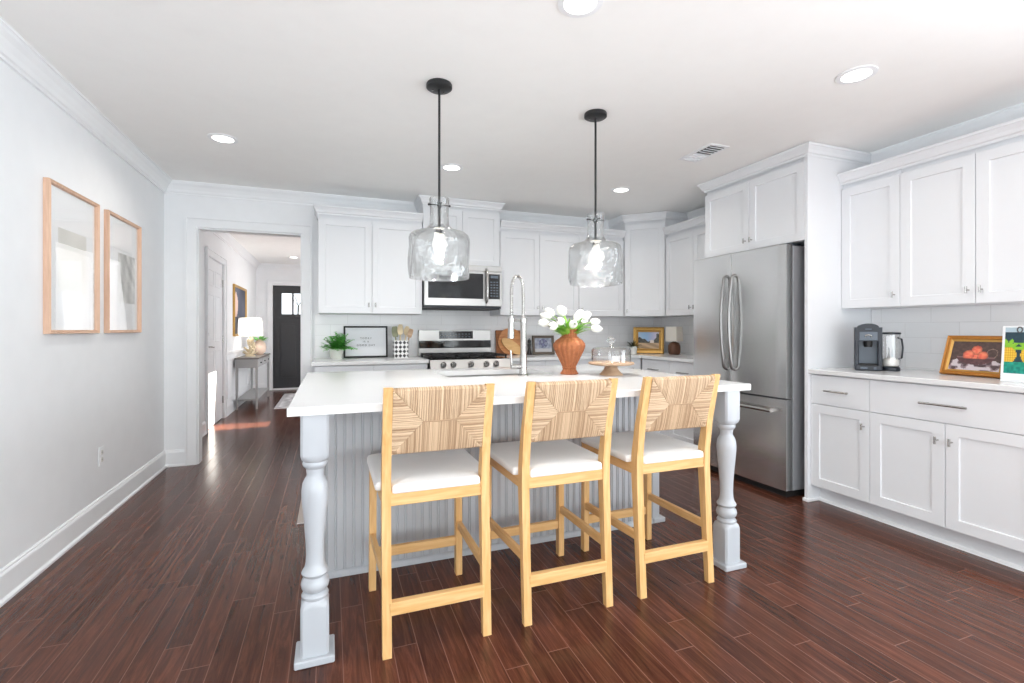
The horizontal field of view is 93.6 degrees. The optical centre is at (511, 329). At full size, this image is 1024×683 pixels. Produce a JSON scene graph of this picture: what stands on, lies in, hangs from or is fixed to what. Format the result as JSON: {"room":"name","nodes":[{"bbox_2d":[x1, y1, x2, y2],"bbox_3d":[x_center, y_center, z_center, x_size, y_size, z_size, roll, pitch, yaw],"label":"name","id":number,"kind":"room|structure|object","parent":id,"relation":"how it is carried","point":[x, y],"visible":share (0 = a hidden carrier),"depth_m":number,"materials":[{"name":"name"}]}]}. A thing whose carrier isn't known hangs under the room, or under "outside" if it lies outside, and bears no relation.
{"room":"kitchen","nodes":[
{"label":"kitchen","id":0,"kind":"room"},
{"bbox_2d":[0,60,255,568],"bbox_3d":[-2.704,-0.047,3.229,0.120,2.442,12.750,0,0,-21],"label":"wall","id":1,"kind":"structure","parent":0,"point":[64,397],"depth_m":2.59,"materials":[{"name":"grey paint"}]},
{"bbox_2d":[43,177,99,333],"bbox_3d":[-2.400,-0.365,2.637,0.031,0.775,0.548,0,0,-21],"label":"framed art","id":2,"kind":"object","parent":1,"relation":"attached to","point":[71,220],"visible":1,"depth_m":2.60,"materials":[{"name":"brown wood"}]},
{"bbox_2d":[51,185,93,329],"bbox_3d":[-2.405,-0.365,2.635,0.001,0.739,0.512,0,0,-21],"label":"picture","id":3,"kind":"object","parent":2,"relation":"attached to","point":[72,218],"depth_m":2.62},
{"bbox_2d":[0,450,166,607],"bbox_3d":[-1.672,1.103,0.702,0.026,0.142,7.294,0,0,-21],"label":"baseboard","id":4,"kind":"structure","parent":1,"relation":"attached to","point":[17,574],"depth_m":2.58,"materials":[{"name":"white paint"}]},
{"bbox_2d":[98,445,103,466],"bbox_3d":[-2.539,0.782,2.975,0.009,0.116,0.072,0,0,-21],"label":"wall outlet","id":5,"kind":"object","parent":1,"relation":"attached to","point":[100,449],"visible":1,"depth_m":2.96,"materials":[{"name":"white paint"}]},
{"bbox_2d":[104,209,141,332],"bbox_3d":[-2.640,-0.365,3.275,0.031,0.775,0.548,0,0,-21],"label":"framed art","id":6,"kind":"object","parent":1,"relation":"attached to","point":[122,237],"visible":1,"depth_m":3.26,"materials":[{"name":"paper"}]},
{"bbox_2d":[110,215,136,329],"bbox_3d":[-2.645,-0.365,3.273,0.001,0.739,0.512,0,0,-21],"label":"picture","id":7,"kind":"object","parent":6,"relation":"attached to","point":[123,237],"depth_m":3.28},
{"bbox_2d":[205,246,226,432],"bbox_3d":[-3.651,0.117,5.949,0.028,2.115,1.080,0,0,-21],"label":"trim","id":8,"kind":"structure","parent":1,"relation":"attached to","point":[209,252],"depth_m":5.56,"materials":[{"name":"white paint"}]},
{"bbox_2d":[209,258,223,427],"bbox_3d":[-3.667,0.157,5.947,0.099,2.019,0.912,0,0,-21],"label":"door","id":9,"kind":"structure","parent":1,"relation":"in","point":[216,283],"depth_m":5.99,"materials":[{"name":"white paint"}]},
{"bbox_2d":[233,284,246,335],"bbox_3d":[-4.228,-0.283,7.484,0.031,0.765,1.060,0,0,-21],"label":"painting","id":10,"kind":"object","parent":1,"relation":"attached to","point":[239,293],"visible":0.8,"depth_m":7.37,"materials":[{"name":"gold metal"}]},
{"bbox_2d":[235,287,244,333],"bbox_3d":[-4.233,-0.283,7.482,0.001,0.699,0.994,0,0,-21],"label":"picture","id":11,"kind":"object","parent":10,"relation":"attached to","point":[239,294],"depth_m":7.37},
{"bbox_2d":[227,347,254,398],"bbox_3d":[-4.368,0.629,7.843,0.022,0.650,2.940,0,0,-21],"label":"trim","id":12,"kind":"structure","parent":1,"relation":"attached to","point":[242,349],"depth_m":7.30,"materials":[{"name":"white paint"}]},
{"bbox_2d":[227,383,266,415],"bbox_3d":[-4.294,1.103,7.871,0.180,0.142,2.940,0,0,-21],"label":"baseboard","id":13,"kind":"structure","parent":1,"relation":"attached to","point":[231,406],"depth_m":7.11,"materials":[{"name":"white paint"}]},
{"bbox_2d":[212,232,300,270],"bbox_3d":[-3.099,-1.216,7.041,1.830,0.105,5.336,0,0,-21],"label":"trim","id":14,"kind":"structure","parent":1,"relation":"attached to","point":[226,238],"depth_m":8.08,"materials":[{"name":"white paint"}]},
{"bbox_2d":[0,17,1023,228],"bbox_3d":[0.666,-1.216,1.584,5.025,0.105,7.294,0,0,-21],"label":"trim","id":15,"kind":"structure","parent":1,"relation":"attached to","point":[16,52],"depth_m":3.19,"materials":[{"name":"white paint"}]},
{"bbox_2d":[256,269,300,382],"bbox_3d":[-4.062,-0.047,9.594,2.070,2.442,0.120,0,0,-21],"label":"wall","id":16,"kind":"structure","parent":0,"point":[262,275],"depth_m":9.26,"materials":[{"name":"grey paint"}]},
{"bbox_2d":[267,280,300,389],"bbox_3d":[-4.205,0.112,9.461,1.090,2.125,0.028,0,0,-21],"label":"trim","id":17,"kind":"structure","parent":16,"relation":"attached to","point":[270,283],"depth_m":9.29,"materials":[{"name":"white paint"}]},
{"bbox_2d":[273,285,300,387],"bbox_3d":[-4.226,0.143,9.518,0.902,2.001,0.057,0,0,-21],"label":"door","id":18,"kind":"structure","parent":16,"relation":"in","point":[286,327],"depth_m":9.43,"materials":[{"name":"grey paint"}]},
{"bbox_2d":[329,348,343,358],"bbox_3d":[-1.612,0.222,4.415,0.136,0.095,0.136,0,0,-21],"label":"pot","id":19,"kind":"object","parent":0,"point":[334,354],"depth_m":4.37,"materials":[{"name":"white ceramic"}]},
{"bbox_2d":[164,193,643,449],"bbox_3d":[-0.642,-0.047,5.053,5.025,2.442,0.120,0,0,-21],"label":"wall","id":20,"kind":"structure","parent":0,"point":[176,207],"depth_m":4.15,"materials":[{"name":"grey paint"}]},
{"bbox_2d":[165,449,183,466],"bbox_3d":[-2.895,1.103,4.125,0.154,0.142,0.026,0,0,-21],"label":"baseboard","id":21,"kind":"structure","parent":20,"relation":"attached to","point":[174,458],"depth_m":4.12,"materials":[{"name":"white paint"}]},
{"bbox_2d":[184,216,311,465],"bbox_3d":[-2.369,0.098,4.386,1.014,2.153,0.148,0,0,-21],"label":"trim","id":22,"kind":"structure","parent":20,"relation":"attached to","point":[194,226],"depth_m":4.20,"materials":[{"name":"white paint"}]},
{"bbox_2d":[313,204,422,314],"bbox_3d":[-1.348,-0.619,4.519,0.957,0.946,0.376,0,0,-21],"label":"upper cabinet","id":23,"kind":"object","parent":20,"relation":"attached to","point":[363,252],"visible":0.97,"depth_m":4.37,"materials":[{"name":"white paint"}]},
{"bbox_2d":[414,194,504,266],"bbox_3d":[-0.535,-0.944,4.826,0.854,0.640,0.376,0,0,-21],"label":"upper cabinet","id":24,"kind":"object","parent":20,"relation":"attached to","point":[480,220],"visible":0.65,"depth_m":4.75,"materials":[{"name":"white paint"}]},
{"bbox_2d":[422,265,501,310],"bbox_3d":[-0.518,-0.410,4.782,0.768,0.424,0.461,0,0,-21],"label":"microwave","id":25,"kind":"object","parent":24,"relation":"attached to","point":[482,291],"visible":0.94,"depth_m":4.65,"materials":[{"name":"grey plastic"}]},
{"bbox_2d":[315,310,652,357],"bbox_3d":[-0.065,-0.174,5.201,3.820,0.884,0.008,0,0,-21],"label":"tile backsplash","id":26,"kind":"structure","parent":20,"relation":"attached to","point":[620,328],"depth_m":5.04,"materials":[{"name":"tile"}]},
{"bbox_2d":[490,220,580,316],"bbox_3d":[0.247,-0.619,5.121,0.892,0.946,0.376,0,0,-21],"label":"upper cabinet","id":27,"kind":"object","parent":20,"relation":"attached to","point":[537,252],"visible":0.9,"depth_m":4.97,"materials":[{"name":"white paint"}]},
{"bbox_2d":[568,227,625,316],"bbox_3d":[0.928,-0.619,5.378,0.560,0.946,0.376,0,0,-21],"label":"upper cabinet","id":28,"kind":"object","parent":20,"relation":"attached to","point":[608,301],"visible":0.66,"depth_m":5.26,"materials":[{"name":"white paint"}]},
{"bbox_2d":[608,211,687,317],"bbox_3d":[1.528,-0.705,5.446,0.683,1.118,0.672,0,0,-21],"label":"upper cabinet","id":29,"kind":"object","parent":20,"relation":"attached to","point":[644,239],"visible":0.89,"depth_m":5.26,"materials":[{"name":"white paint"}]},
{"bbox_2d":[0,0,1023,264],"bbox_3d":[-0.296,-1.318,4.137,5.425,0.100,13.150,0,0,-21],"label":"ceiling","id":30,"kind":"structure","parent":0,"point":[316,96],"depth_m":2.50,"materials":[{"name":"white paint"}]},
{"bbox_2d":[207,133,237,143],"bbox_3d":[-1.916,-1.264,3.189,0.176,0.007,0.176,0,0,-21],"label":"recessed light","id":31,"kind":"object","parent":30,"relation":"in","point":[218,137],"visible":1,"depth_m":3.18,"materials":[{"name":"white paint"}]},
{"bbox_2d":[408,78,469,280],"bbox_3d":[-0.374,-0.766,2.490,0.320,1.004,0.318,0,0,-21],"label":"pendant light","id":32,"kind":"object","parent":30,"relation":"hanging from","point":[438,251],"visible":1,"depth_m":2.38,"materials":[{"name":"glass"}]},
{"bbox_2d":[440,163,462,170],"bbox_3d":[-0.471,-1.264,3.756,0.176,0.007,0.176,0,0,-21],"label":"recessed light","id":33,"kind":"object","parent":30,"relation":"in","point":[449,166],"visible":1,"depth_m":3.75,"materials":[{"name":"white paint"}]},
{"bbox_2d":[557,0,602,17],"bbox_3d":[0.264,-1.264,1.863,0.176,0.007,0.176,0,0,-21],"label":"recessed light","id":34,"kind":"object","parent":30,"relation":"in","point":[570,8],"visible":1,"depth_m":1.89,"materials":[{"name":"white paint"}]},
{"bbox_2d":[568,109,623,286],"bbox_3d":[0.490,-0.766,2.826,0.320,1.004,0.322,0,0,-21],"label":"pendant light","id":35,"kind":"object","parent":30,"relation":"hanging from","point":[596,261],"visible":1,"depth_m":2.72,"materials":[{"name":"glass"}]},
{"bbox_2d":[611,187,630,192],"bbox_3d":[0.988,-1.264,4.359,0.176,0.007,0.176,0,0,-21],"label":"recessed light","id":36,"kind":"object","parent":30,"relation":"in","point":[617,189],"visible":1,"depth_m":4.34,"materials":[{"name":"white paint"}]},
{"bbox_2d":[678,143,729,161],"bbox_3d":[1.370,-1.260,3.451,0.170,0.016,0.330,0,0,-21],"label":"ceiling vent","id":37,"kind":"object","parent":30,"relation":"in","point":[710,149],"visible":1,"depth_m":3.42,"materials":[{"name":"metal"}]},
{"bbox_2d":[835,65,877,83],"bbox_3d":[1.712,-1.264,2.392,0.176,0.007,0.176,0,0,-21],"label":"recessed light","id":38,"kind":"object","parent":30,"relation":"in","point":[859,73],"visible":1,"depth_m":2.38,"materials":[{"name":"white paint"}]},
{"bbox_2d":[0,389,1023,682],"bbox_3d":[-0.314,1.224,4.183,5.425,0.100,13.250,0,0,-21],"label":"floor","id":39,"kind":"structure","parent":0,"point":[196,577],"depth_m":2.04,"materials":[{"name":"brown wood"}]},
{"bbox_2d":[235,353,269,409],"bbox_3d":[-4.137,0.794,7.727,0.323,0.760,1.470,0,0,-21],"label":"console table","id":40,"kind":"object","parent":39,"relation":"on","point":[256,361],"visible":0.98,"depth_m":7.10,"materials":[{"name":"grey wood"}]},
{"bbox_2d":[238,318,262,356],"bbox_3d":[-4.055,0.114,7.448,0.356,0.600,0.356,0,0,-21],"label":"table lamp","id":41,"kind":"object","parent":40,"relation":"on","point":[246,326],"visible":1,"depth_m":7.34,"materials":[{"name":"fabric"}]},
{"bbox_2d":[238,388,268,400],"bbox_3d":[-4.143,1.032,7.725,0.278,0.025,1.438,0,0,-21],"label":"shelf","id":42,"kind":"object","parent":40,"relation":"attached to","point":[249,395],"depth_m":7.55,"materials":[{"name":"grey wood"}]},
{"bbox_2d":[251,336,267,354],"bbox_3d":[-4.143,0.259,7.915,0.337,0.311,0.278,0,0,-21],"label":"flower vase","id":43,"kind":"object","parent":40,"relation":"on","point":[260,345],"visible":0.88,"depth_m":7.85,"materials":[{"name":"ceramic"}]},
{"bbox_2d":[274,393,294,408],"bbox_3d":[-3.364,1.170,8.110,1.000,0.006,1.750,0,0,-21],"label":"rug","id":44,"kind":"object","parent":39,"relation":"on","point":[284,402],"visible":0.23,"depth_m":7.80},
{"bbox_2d":[297,499,303,523],"bbox_3d":[-0.488,1.171,3.589,2.000,0.006,0.720,0,0,-21],"label":"runner rug","id":45,"kind":"object","parent":39,"relation":"on","point":[300,520],"visible":0.02,"depth_m":3.01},
{"bbox_2d":[315,363,426,372],"bbox_3d":[-1.291,0.738,4.392,0.933,0.873,0.652,0,0,-21],"label":"base cabinet","id":46,"kind":"object","parent":39,"relation":"on","point":[381,367],"visible":0.08,"depth_m":4.11,"materials":[{"name":"white paint"}]},
{"bbox_2d":[311,356,428,365],"bbox_3d":[-1.301,0.284,4.395,0.968,0.030,0.643,0,0,-21],"label":"countertop","id":47,"kind":"structure","parent":46,"relation":"on","point":[411,359],"depth_m":4.18,"materials":[{"name":"white stone"}]},
{"bbox_2d":[321,332,355,358],"bbox_3d":[-1.596,0.144,4.426,0.333,0.251,0.314,0,0,-26],"label":"potted fern","id":48,"kind":"object","parent":47,"relation":"on","point":[336,351],"visible":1,"depth_m":4.38,"materials":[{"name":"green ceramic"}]},
{"bbox_2d":[344,326,387,357],"bbox_3d":[-1.404,0.117,4.622,0.405,0.303,0.046,0,0,-21],"label":"framed sign","id":49,"kind":"object","parent":47,"relation":"on","point":[368,341],"visible":0.99,"depth_m":4.63,"materials":[{"name":"paper"}]},
{"bbox_2d":[393,340,407,357],"bbox_3d":[-1.071,0.186,4.619,0.132,0.166,0.132,0,0,-21],"label":"utensil crock","id":50,"kind":"object","parent":47,"relation":"on","point":[400,347],"visible":0.99,"depth_m":4.56,"materials":[{"name":"ceramic"}]},
{"bbox_2d":[392,326,397,339],"bbox_3d":[-1.120,0.112,4.604,0.061,0.286,0.020,0,0,-21],"label":"spatula","id":51,"kind":"object","parent":50,"relation":"in","point":[394,329],"visible":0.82,"depth_m":4.60,"materials":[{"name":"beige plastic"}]},
{"bbox_2d":[397,325,402,339],"bbox_3d":[-1.069,0.104,4.600,0.054,0.300,0.019,0,0,-22],"label":"wooden spoon","id":52,"kind":"object","parent":50,"relation":"in","point":[400,328],"visible":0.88,"depth_m":4.60,"materials":[{"name":"brown wood"}]},
{"bbox_2d":[397,325,402,334],"bbox_3d":[-1.070,0.002,4.601,0.054,0.095,0.016,-1,2,-21],"label":"bowl","id":53,"kind":"object","parent":52,"relation":"on","point":[400,329],"depth_m":4.60,"materials":[{"name":"brown wood"}]},
{"bbox_2d":[367,383,494,659],"bbox_3d":[-0.354,0.689,2.003,0.447,0.970,0.568,0,0,-21],"label":"counter stool","id":54,"kind":"object","parent":39,"relation":"on","point":[426,431],"visible":1,"depth_m":1.81,"materials":[{"name":"brown wood"}]},
{"bbox_2d":[367,448,479,493],"bbox_3d":[-0.366,0.579,2.035,0.447,0.038,0.499,0,0,-21],"label":"seat cushion","id":55,"kind":"object","parent":54,"relation":"on","point":[431,472],"depth_m":1.89,"materials":[{"name":"white fabric"}]},
{"bbox_2d":[418,330,509,368],"bbox_3d":[-0.470,0.574,4.655,0.758,1.140,0.718,0,0,-21],"label":"gas range","id":56,"kind":"object","parent":39,"relation":"on","point":[444,349],"visible":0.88,"depth_m":4.83,"materials":[{"name":"silver metal"}]},
{"bbox_2d":[419,356,507,360],"bbox_3d":[-0.477,0.274,4.672,0.758,0.015,0.570,0,0,-21],"label":"cooktop","id":57,"kind":"object","parent":56,"relation":"in","point":[431,358],"depth_m":4.42,"materials":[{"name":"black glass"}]},
{"bbox_2d":[294,391,746,670],"bbox_3d":[-0.030,0.737,2.632,2.037,0.874,1.333,0,0,-21],"label":"kitchen island","id":58,"kind":"object","parent":39,"relation":"on","point":[335,449],"visible":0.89,"depth_m":2.36,"materials":[{"name":"grey paint"}]},
{"bbox_2d":[287,365,750,416],"bbox_3d":[-0.048,0.284,2.691,2.090,0.030,1.443,0,0,-21],"label":"island countertop","id":59,"kind":"structure","parent":58,"relation":"on","point":[319,393],"depth_m":2.40,"materials":[{"name":"white stone"}]},
{"bbox_2d":[446,373,529,376],"bbox_3d":[-0.124,0.397,3.007,0.680,0.194,0.435,0,0,-21],"label":"sink","id":60,"kind":"object","parent":59,"relation":"in","point":[513,373],"visible":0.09,"depth_m":3.20,"materials":[{"name":"silver metal"}]},
{"bbox_2d":[507,274,527,375],"bbox_3d":[0.034,-0.025,2.781,0.127,0.588,0.060,0,0,-21],"label":"faucet","id":61,"kind":"object","parent":59,"relation":"on","point":[522,367],"visible":1,"depth_m":2.77,"materials":[{"name":"silver metal"}]},
{"bbox_2d":[553,329,584,374],"bbox_3d":[0.347,0.133,2.912,0.195,0.275,0.192,0,0,-21],"label":"vase","id":62,"kind":"object","parent":59,"relation":"on","point":[569,348],"visible":0.88,"depth_m":2.86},
{"bbox_2d":[538,319,564,335],"bbox_3d":[0.246,0.073,2.860,0.216,0.272,0.051,0,0,-31],"label":"tulip","id":63,"kind":"object","parent":62,"relation":"in","point":[543,322],"visible":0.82,"depth_m":2.81,"materials":[{"name":"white plant"}]},
{"bbox_2d":[540,313,563,332],"bbox_3d":[0.251,0.053,2.894,0.132,0.312,0.150,0,0,42],"label":"tulip","id":64,"kind":"object","parent":62,"relation":"in","point":[546,316],"visible":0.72,"depth_m":2.88,"materials":[{"name":"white plant"}]},
{"bbox_2d":[544,308,568,334],"bbox_3d":[0.273,0.039,2.920,0.192,0.340,0.094,0,0,33],"label":"tulip","id":65,"kind":"object","parent":62,"relation":"in","point":[551,312],"visible":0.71,"depth_m":2.90,"materials":[{"name":"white plant"}]},
{"bbox_2d":[548,322,569,334],"bbox_3d":[0.273,0.069,2.835,0.151,0.281,0.145,0,0,-3],"label":"tulip","id":66,"kind":"object","parent":62,"relation":"in","point":[552,325],"visible":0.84,"depth_m":2.78,"materials":[{"name":"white plant"}]},
{"bbox_2d":[557,305,572,329],"bbox_3d":[0.289,0.031,2.891,0.157,0.356,0.178,0,0,2],"label":"tulip","id":67,"kind":"object","parent":62,"relation":"in","point":[560,310],"visible":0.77,"depth_m":2.88,"materials":[{"name":"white plant"}]},
{"bbox_2d":[556,317,580,333],"bbox_3d":[0.316,0.069,2.846,0.148,0.281,0.115,0,0,-21],"label":"tulip","id":68,"kind":"object","parent":62,"relation":"in","point":[560,321],"visible":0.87,"depth_m":2.81,"materials":[{"name":"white plant"}]},
{"bbox_2d":[559,311,582,330],"bbox_3d":[0.354,0.048,2.912,0.150,0.322,0.275,0,0,-2],"label":"tulip","id":69,"kind":"object","parent":62,"relation":"in","point":[577,316],"visible":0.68,"depth_m":2.90,"materials":[{"name":"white plant"}]},
{"bbox_2d":[560,320,584,332],"bbox_3d":[0.341,0.077,2.853,0.258,0.265,0.122,0,0,12],"label":"tulip","id":70,"kind":"object","parent":62,"relation":"in","point":[573,324],"visible":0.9,"depth_m":2.81,"materials":[{"name":"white plant"}]},
{"bbox_2d":[577,311,590,331],"bbox_3d":[0.416,0.049,2.914,0.115,0.320,0.100,0,0,44],"label":"tulip","id":71,"kind":"object","parent":62,"relation":"in","point":[586,315],"visible":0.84,"depth_m":2.89,"materials":[{"name":"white plant"}]},
{"bbox_2d":[576,318,599,332],"bbox_3d":[0.466,0.070,2.918,0.206,0.279,0.110,0,0,-28],"label":"tulip","id":72,"kind":"object","parent":62,"relation":"in","point":[593,321],"visible":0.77,"depth_m":2.95,"materials":[{"name":"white plant"}]},
{"bbox_2d":[577,319,602,334],"bbox_3d":[0.449,0.061,2.888,0.196,0.296,0.088,0,0,-1],"label":"tulip","id":73,"kind":"object","parent":62,"relation":"in","point":[595,328],"visible":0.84,"depth_m":2.89,"materials":[{"name":"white plant"}]},
{"bbox_2d":[588,360,633,375],"bbox_3d":[0.590,0.230,2.862,0.270,0.078,0.270,0,0,-21],"label":"cake stand","id":74,"kind":"object","parent":59,"relation":"on","point":[610,369],"visible":0.98,"depth_m":2.81,"materials":[{"name":"brown wood"}]},
{"bbox_2d":[591,337,630,361],"bbox_3d":[0.590,0.116,2.862,0.232,0.149,0.232,0,0,-21],"label":"glass dome","id":75,"kind":"object","parent":74,"relation":"on","point":[610,340],"visible":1,"depth_m":2.85,"materials":[{"name":"clear"}]},
{"bbox_2d":[512,360,578,365],"bbox_3d":[0.223,0.738,4.963,0.738,0.873,0.652,0,0,-21],"label":"base cabinet","id":76,"kind":"object","parent":39,"relation":"on","point":[542,362],"visible":0.04,"depth_m":4.68,"materials":[{"name":"white paint"}]},
{"bbox_2d":[489,378,617,626],"bbox_3d":[0.155,0.689,2.196,0.447,0.970,0.568,0,0,-21],"label":"counter stool","id":77,"kind":"object","parent":39,"relation":"on","point":[554,412],"visible":0.99,"depth_m":2.00,"materials":[{"name":"brown wood"}]},
{"bbox_2d":[490,439,601,477],"bbox_3d":[0.143,0.579,2.228,0.447,0.038,0.499,0,0,-21],"label":"seat cushion","id":78,"kind":"object","parent":77,"relation":"on","point":[564,458],"depth_m":2.08,"materials":[{"name":"white fabric"}]},
{"bbox_2d":[579,358,640,369],"bbox_3d":[0.925,0.738,5.228,0.760,0.873,0.652,0,0,-21],"label":"base cabinet","id":79,"kind":"object","parent":39,"relation":"on","point":[637,361],"visible":0.12,"depth_m":5.02,"materials":[{"name":"white paint"}]},
{"bbox_2d":[581,374,719,598],"bbox_3d":[0.665,0.689,2.390,0.447,0.970,0.568,0,0,-21],"label":"counter stool","id":80,"kind":"object","parent":39,"relation":"on","point":[671,402],"visible":1,"depth_m":2.20,"materials":[{"name":"brown wood"}]},
{"bbox_2d":[581,431,702,463],"bbox_3d":[0.653,0.579,2.422,0.447,0.038,0.499,0,0,-21],"label":"seat cushion","id":81,"kind":"object","parent":80,"relation":"on","point":[659,448],"depth_m":2.27,"materials":[{"name":"white fabric"}]},
{"bbox_2d":[642,358,693,443],"bbox_3d":[1.796,0.738,4.770,0.656,0.873,0.864,0,0,-21],"label":"base cabinet","id":82,"kind":"object","parent":39,"relation":"on","point":[665,366],"visible":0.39,"depth_m":4.59,"materials":[{"name":"white paint"}]},
{"bbox_2d":[502,352,693,362],"bbox_3d":[1.008,0.284,4.808,2.108,0.030,1.501,0,0,-21],"label":"countertop","id":83,"kind":"structure","parent":82,"relation":"on","point":[681,357],"depth_m":4.90,"materials":[{"name":"white stone"}]},
{"bbox_2d":[495,330,519,354],"bbox_3d":[-0.032,0.139,5.170,0.300,0.262,0.045,0,0,-21],"label":"cutting board","id":84,"kind":"object","parent":83,"relation":"on","point":[497,332],"visible":0.27,"depth_m":5.12,"materials":[{"name":"brown wood"}]},
{"bbox_2d":[498,328,519,354],"bbox_3d":[-0.019,0.127,5.136,0.276,0.284,0.047,0,0,-21],"label":"cutting board","id":85,"kind":"object","parent":83,"relation":"on","point":[504,333],"visible":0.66,"depth_m":5.11,"materials":[{"name":"brown wood"}]},
{"bbox_2d":[501,338,519,354],"bbox_3d":[-0.001,0.178,5.102,0.230,0.182,0.030,0,0,-17],"label":"serving board","id":86,"kind":"object","parent":83,"relation":"on","point":[509,344],"visible":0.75,"depth_m":5.09,"materials":[{"name":"brown wood"}]},
{"bbox_2d":[532,335,554,354],"bbox_3d":[0.339,0.167,5.196,0.250,0.205,0.044,0,0,-17],"label":"framed photo","id":87,"kind":"object","parent":83,"relation":"on","point":[541,344],"visible":1,"depth_m":5.20},
{"bbox_2d":[535,338,551,351],"bbox_3d":[0.338,0.167,5.198,0.198,0.153,0.001,0,-8,-17],"label":"picture","id":88,"kind":"object","parent":87,"relation":"attached to","point":[541,344],"depth_m":5.20},
{"bbox_2d":[628,338,643,353],"bbox_3d":[1.344,0.182,5.260,0.184,0.173,0.171,0,0,30],"label":"potted plant","id":89,"kind":"object","parent":83,"relation":"on","point":[633,347],"visible":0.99,"depth_m":5.24,"materials":[{"name":"green plant"}]},
{"bbox_2d":[633,327,663,353],"bbox_3d":[1.536,0.121,5.415,0.335,0.295,0.061,0,0,21],"label":"landscape painting","id":90,"kind":"object","parent":83,"relation":"on","point":[651,339],"visible":0.99,"depth_m":5.41,"materials":[{"name":"gold metal"}]},
{"bbox_2d":[638,332,658,348],"bbox_3d":[1.538,0.122,5.419,0.231,0.191,0.001,0,-7,21],"label":"picture","id":91,"kind":"object","parent":90,"relation":"attached to","point":[648,340],"depth_m":5.42},
{"bbox_2d":[665,327,682,354],"bbox_3d":[1.753,0.119,5.198,0.132,0.300,0.132,0,0,-41],"label":"table lamp","id":92,"kind":"object","parent":83,"relation":"on","point":[674,334],"visible":1,"depth_m":5.15,"materials":[{"name":"white fabric"}]},
{"bbox_2d":[694,243,804,496],"bbox_3d":[2.025,0.285,3.872,0.778,1.778,0.910,0,0,-21],"label":"refrigerator","id":93,"kind":"object","parent":39,"relation":"on","point":[749,306],"visible":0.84,"depth_m":3.53,"materials":[{"name":"metal"}]},
{"bbox_2d":[697,141,871,501],"bbox_3d":[2.130,-0.045,3.838,0.690,2.438,1.049,0,0,-21],"label":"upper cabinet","id":94,"kind":"object","parent":39,"relation":"on","point":[792,195],"visible":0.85,"depth_m":3.39,"materials":[{"name":"white paint"}]},
{"bbox_2d":[811,374,878,519],"bbox_3d":[2.384,0.738,3.213,0.656,0.873,0.382,0,0,-21],"label":"base cabinet","id":95,"kind":"object","parent":39,"relation":"on","point":[840,405],"visible":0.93,"depth_m":3.10,"materials":[{"name":"white paint"}]},
{"bbox_2d":[870,379,1023,571],"bbox_3d":[2.587,0.738,2.674,0.656,0.873,0.766,0,0,-21],"label":"base cabinet","id":96,"kind":"object","parent":39,"relation":"on","point":[947,462],"visible":0.98,"depth_m":2.54,"materials":[{"name":"white paint"}]},
{"bbox_2d":[808,367,1023,392],"bbox_3d":[2.527,0.284,2.852,0.646,0.030,1.164,0,0,-21],"label":"countertop","id":97,"kind":"structure","parent":96,"relation":"on","point":[930,377],"depth_m":2.72,"materials":[{"name":"white stone"}]},
{"bbox_2d":[854,323,881,370],"bbox_3d":[2.365,0.115,3.198,0.145,0.308,0.211,0,0,34],"label":"coffee maker","id":98,"kind":"object","parent":97,"relation":"on","point":[867,337],"visible":1,"depth_m":3.15,"materials":[{"name":"grey plastic"}]},
{"bbox_2d":[882,332,903,370],"bbox_3d":[2.490,0.143,3.139,0.140,0.252,0.108,0,0,18],"label":"glass carafe","id":99,"kind":"object","parent":97,"relation":"on","point":[891,363],"visible":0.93,"depth_m":3.12,"materials":[{"name":"glass"}]},
{"bbox_2d":[882,357,898,365],"bbox_3d":[2.475,0.209,3.144,0.090,0.060,0.090,0,0,18],"label":"basket","id":100,"kind":"object","parent":99,"relation":"on","point":[889,361],"depth_m":3.12,"materials":[{"name":"metal"}]},
{"bbox_2d":[939,335,1002,378],"bbox_3d":[2.668,0.152,2.772,0.094,0.234,0.318,0,0,-13],"label":"painting","id":101,"kind":"object","parent":97,"relation":"on","point":[976,356],"visible":0.97,"depth_m":2.78,"materials":[{"name":"brown wood"}]},
{"bbox_2d":[948,341,1001,371],"bbox_3d":[2.673,0.153,2.773,0.001,0.176,0.256,18,-4,-13],"label":"picture","id":102,"kind":"object","parent":101,"relation":"attached to","point":[976,356],"depth_m":2.77},
{"bbox_2d":[1000,326,1023,382],"bbox_3d":[2.637,0.127,2.381,0.103,0.292,0.300,0,0,-15],"label":"print","id":103,"kind":"object","parent":97,"relation":"on","point":[1012,357],"visible":1,"depth_m":2.47,"materials":[{"name":"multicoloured paper"}]},
{"bbox_3d":[3.052,-0.047,2.548,0.120,2.442,7.414,0,0,-21],"label":"wall","id":104,"kind":"structure","parent":0,"visible":0},
{"bbox_2d":[653,316,693,353],"bbox_3d":[1.991,0.062,5.178,0.008,0.414,1.484,0,0,-21],"label":"tile backsplash","id":105,"kind":"structure","parent":104,"relation":"attached to","point":[687,322],"depth_m":5.37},
{"bbox_2d":[662,215,705,315],"bbox_3d":[1.931,-0.619,4.830,0.363,0.946,0.840,0,0,-21],"label":"upper cabinet","id":106,"kind":"object","parent":104,"relation":"attached to","point":[685,240],"visible":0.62,"depth_m":4.93,"materials":[{"name":"white paint"}]},
{"bbox_2d":[837,157,926,309],"bbox_3d":[2.520,-0.619,3.270,0.363,0.946,0.374,0,0,-21],"label":"upper cabinet","id":107,"kind":"object","parent":104,"relation":"attached to","point":[870,192],"visible":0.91,"depth_m":3.20,"materials":[{"name":"white paint"}]},
{"bbox_2d":[871,304,1023,370],"bbox_3d":[2.825,0.062,2.966,0.008,0.414,1.155,0,0,-21],"label":"tile backsplash","id":108,"kind":"structure","parent":104,"relation":"attached to","point":[925,332],"depth_m":3.15,"materials":[{"name":"tile"}]},
{"bbox_2d":[895,117,1023,306],"bbox_3d":[2.728,-0.619,2.718,0.363,0.946,0.806,0,0,-21],"label":"upper cabinet","id":109,"kind":"object","parent":104,"relation":"attached to","point":[962,197],"visible":1,"depth_m":2.73,"materials":[{"name":"white paint"}]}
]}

